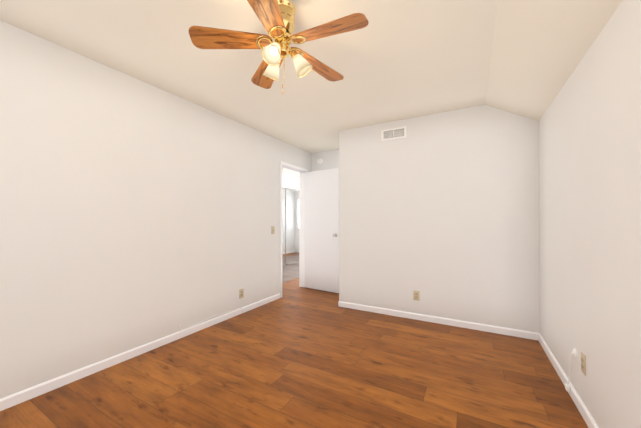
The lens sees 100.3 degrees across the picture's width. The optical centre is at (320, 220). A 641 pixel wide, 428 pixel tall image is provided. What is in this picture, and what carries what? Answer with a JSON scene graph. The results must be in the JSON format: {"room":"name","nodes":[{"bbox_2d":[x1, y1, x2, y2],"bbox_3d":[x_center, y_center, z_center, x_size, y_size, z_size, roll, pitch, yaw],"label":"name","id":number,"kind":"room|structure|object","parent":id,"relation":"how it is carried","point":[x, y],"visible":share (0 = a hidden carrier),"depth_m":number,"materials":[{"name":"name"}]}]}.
{"room":"empty bedroom","nodes":[
{"label":"empty bedroom","id":0,"kind":"room"},
{"bbox_2d":[0,20,310,398],"bbox_3d":[-1.486,-0.029,2.754,0.120,2.455,5.410,0,0,29],"label":"wall","id":1,"kind":"structure","parent":0,"point":[135,212],"depth_m":2.21,"materials":[{"name":"paint"}]},
{"bbox_2d":[0,293,279,410],"bbox_3d":[-1.657,1.161,2.306,0.013,0.072,4.230,0,0,29],"label":"baseboard","id":2,"kind":"structure","parent":1,"relation":"attached to","point":[9,401],"depth_m":2.19,"materials":[{"name":"white wood"}]},
{"bbox_2d":[239,289,243,298],"bbox_3d":[-1.019,0.946,3.457,0.007,0.115,0.070,0,0,29],"label":"outlet","id":3,"kind":"object","parent":1,"relation":"attached to","point":[241,293],"visible":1,"depth_m":3.45,"materials":[{"name":"beige plastic"}]},
{"bbox_2d":[271,226,274,233],"bbox_3d":[-0.707,0.146,4.010,0.018,0.115,0.070,0,0,29],"label":"light switch","id":4,"kind":"object","parent":1,"relation":"attached to","point":[272,229],"visible":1,"depth_m":4.00,"materials":[{"name":"beige plastic"}]},
{"bbox_2d":[280,161,307,297],"bbox_3d":[-0.491,0.143,4.539,0.152,2.125,0.799,0,0,29],"label":"door frame","id":5,"kind":"structure","parent":1,"relation":"attached to","point":[284,165],"depth_m":4.83,"materials":[{"name":"white wood"}]},
{"bbox_2d":[305,168,338,292],"bbox_3d":[0.016,0.169,4.595,0.716,2.050,0.159,0,0,35],"label":"door","id":6,"kind":"structure","parent":1,"relation":"in","point":[321,229],"depth_m":4.56,"materials":[{"name":"white wood"}]},
{"bbox_2d":[282,263,298,282],"bbox_3d":[-0.689,1.239,6.557,1.250,0.050,6.200,0,0,29],"label":"floor","id":7,"kind":"structure","parent":0,"point":[290,272],"depth_m":6.21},
{"bbox_2d":[282,173,298,189],"bbox_3d":[-1.183,-0.013,6.837,0.120,2.455,6.200,0,0,29],"label":"wall","id":8,"kind":"structure","parent":0,"point":[290,181],"depth_m":7.36,"materials":[{"name":"paint"}]},
{"bbox_2d":[282,187,298,266],"bbox_3d":[-0.918,0.171,7.147,0.040,2.090,2.620,0,0,29],"label":"mirrored closet doors","id":9,"kind":"structure","parent":8,"relation":"in","point":[290,226],"depth_m":7.32,"materials":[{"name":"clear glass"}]},
{"bbox_2d":[282,277,299,292],"bbox_3d":[0.064,1.237,6.138,0.473,0.050,6.200,0,0,29],"label":"floor","id":10,"kind":"structure","parent":0,"point":[292,284],"depth_m":4.95,"materials":[{"name":"brown wood"}]},
{"bbox_2d":[283,168,298,176],"bbox_3d":[-0.482,-1.302,6.452,1.723,0.120,6.440,0,0,29],"label":"ceiling","id":11,"kind":"structure","parent":0,"point":[290,172],"depth_m":6.95,"materials":[{"name":"paint"}]},
{"bbox_2d":[0,287,587,427],"bbox_3d":[-0.042,1.220,1.944,3.427,0.050,5.410,0,0,29],"label":"floor","id":12,"kind":"structure","parent":0,"point":[302,357],"depth_m":1.98,"materials":[{"name":"brown wood"}]},
{"bbox_2d":[178,308,242,329],"bbox_3d":[-1.219,1.131,3.079,0.026,0.130,0.863,0,0,29],"label":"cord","id":13,"kind":"object","parent":12,"relation":"on","point":[208,318],"visible":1,"depth_m":3.01,"materials":[{"name":"white plastic"}]},
{"bbox_2d":[0,0,622,152],"bbox_3d":[-0.042,-1.153,1.953,3.427,0.454,5.410,0,0,29],"label":"ceiling","id":14,"kind":"structure","parent":0,"point":[394,60],"depth_m":1.99,"materials":[{"name":"paint"}]},
{"bbox_2d":[189,0,368,94],"bbox_3d":[-0.196,-1.004,1.586,0.969,0.514,0.998,0,0,29],"label":"ceiling fan","id":15,"kind":"object","parent":14,"relation":"hanging from","point":[276,18],"visible":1,"depth_m":1.53,"materials":[{"name":"brown wood"}]},
{"bbox_2d":[311,149,338,171],"bbox_3d":[0.231,-0.021,4.825,1.102,2.455,0.120,0,0,29],"label":"wall","id":16,"kind":"structure","parent":0,"point":[330,159],"depth_m":4.84,"materials":[{"name":"paint"}]},
{"bbox_2d":[317,158,322,164],"bbox_3d":[-0.017,-1.078,4.877,0.124,0.124,0.037,0,0,29],"label":"smoke detector","id":17,"kind":"object","parent":16,"relation":"attached to","point":[319,161],"visible":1,"depth_m":4.86,"materials":[{"name":"white plastic"}]},
{"bbox_2d":[339,105,539,332],"bbox_3d":[1.307,-0.027,3.236,2.325,2.455,0.120,0,0,29],"label":"wall","id":18,"kind":"structure","parent":0,"point":[439,212],"depth_m":3.07,"materials":[{"name":"paint"}]},
{"bbox_2d":[381,126,406,140],"bbox_3d":[0.925,-1.094,3.381,0.315,0.138,0.006,0,0,29],"label":"air vent","id":19,"kind":"object","parent":18,"relation":"in","point":[394,133],"visible":1,"depth_m":3.38,"materials":[{"name":"white plastic"}]},
{"bbox_2d":[413,291,419,300],"bbox_3d":[1.162,0.912,3.240,0.070,0.115,0.007,0,0,29],"label":"outlet","id":20,"kind":"object","parent":18,"relation":"attached to","point":[416,295],"visible":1,"depth_m":3.24,"materials":[{"name":"beige plastic"}]},
{"bbox_2d":[339,301,538,339],"bbox_3d":[1.222,1.164,3.203,2.205,0.072,0.013,0,0,29],"label":"baseboard","id":21,"kind":"structure","parent":18,"relation":"attached to","point":[485,328],"depth_m":3.07,"materials":[{"name":"white wood"}]},
{"bbox_2d":[539,0,640,427],"bbox_3d":[1.192,-0.037,0.766,0.120,2.455,4.546,0,0,29],"label":"wall","id":22,"kind":"structure","parent":0,"point":[590,207],"depth_m":1.45,"materials":[{"name":"paint"}]},
{"bbox_2d":[538,333,598,427],"bbox_3d":[1.134,1.155,0.794,0.013,0.072,4.306,0,0,29],"label":"baseboard","id":23,"kind":"structure","parent":22,"relation":"attached to","point":[583,410],"depth_m":1.81,"materials":[{"name":"white wood"}]},
{"bbox_2d":[565,348,576,391],"bbox_3d":[1.682,1.007,1.799,0.034,0.320,0.117,0,0,29],"label":"cord","id":24,"kind":"object","parent":22,"relation":"attached to","point":[574,353],"visible":1,"depth_m":1.80,"materials":[{"name":"white plastic"}]},
{"bbox_2d":[581,352,585,375],"bbox_3d":[1.608,0.876,1.638,0.007,0.115,0.070,0,0,29],"label":"outlet","id":25,"kind":"object","parent":22,"relation":"attached to","point":[583,363],"visible":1,"depth_m":1.63,"materials":[{"name":"beige plastic"}]}
]}

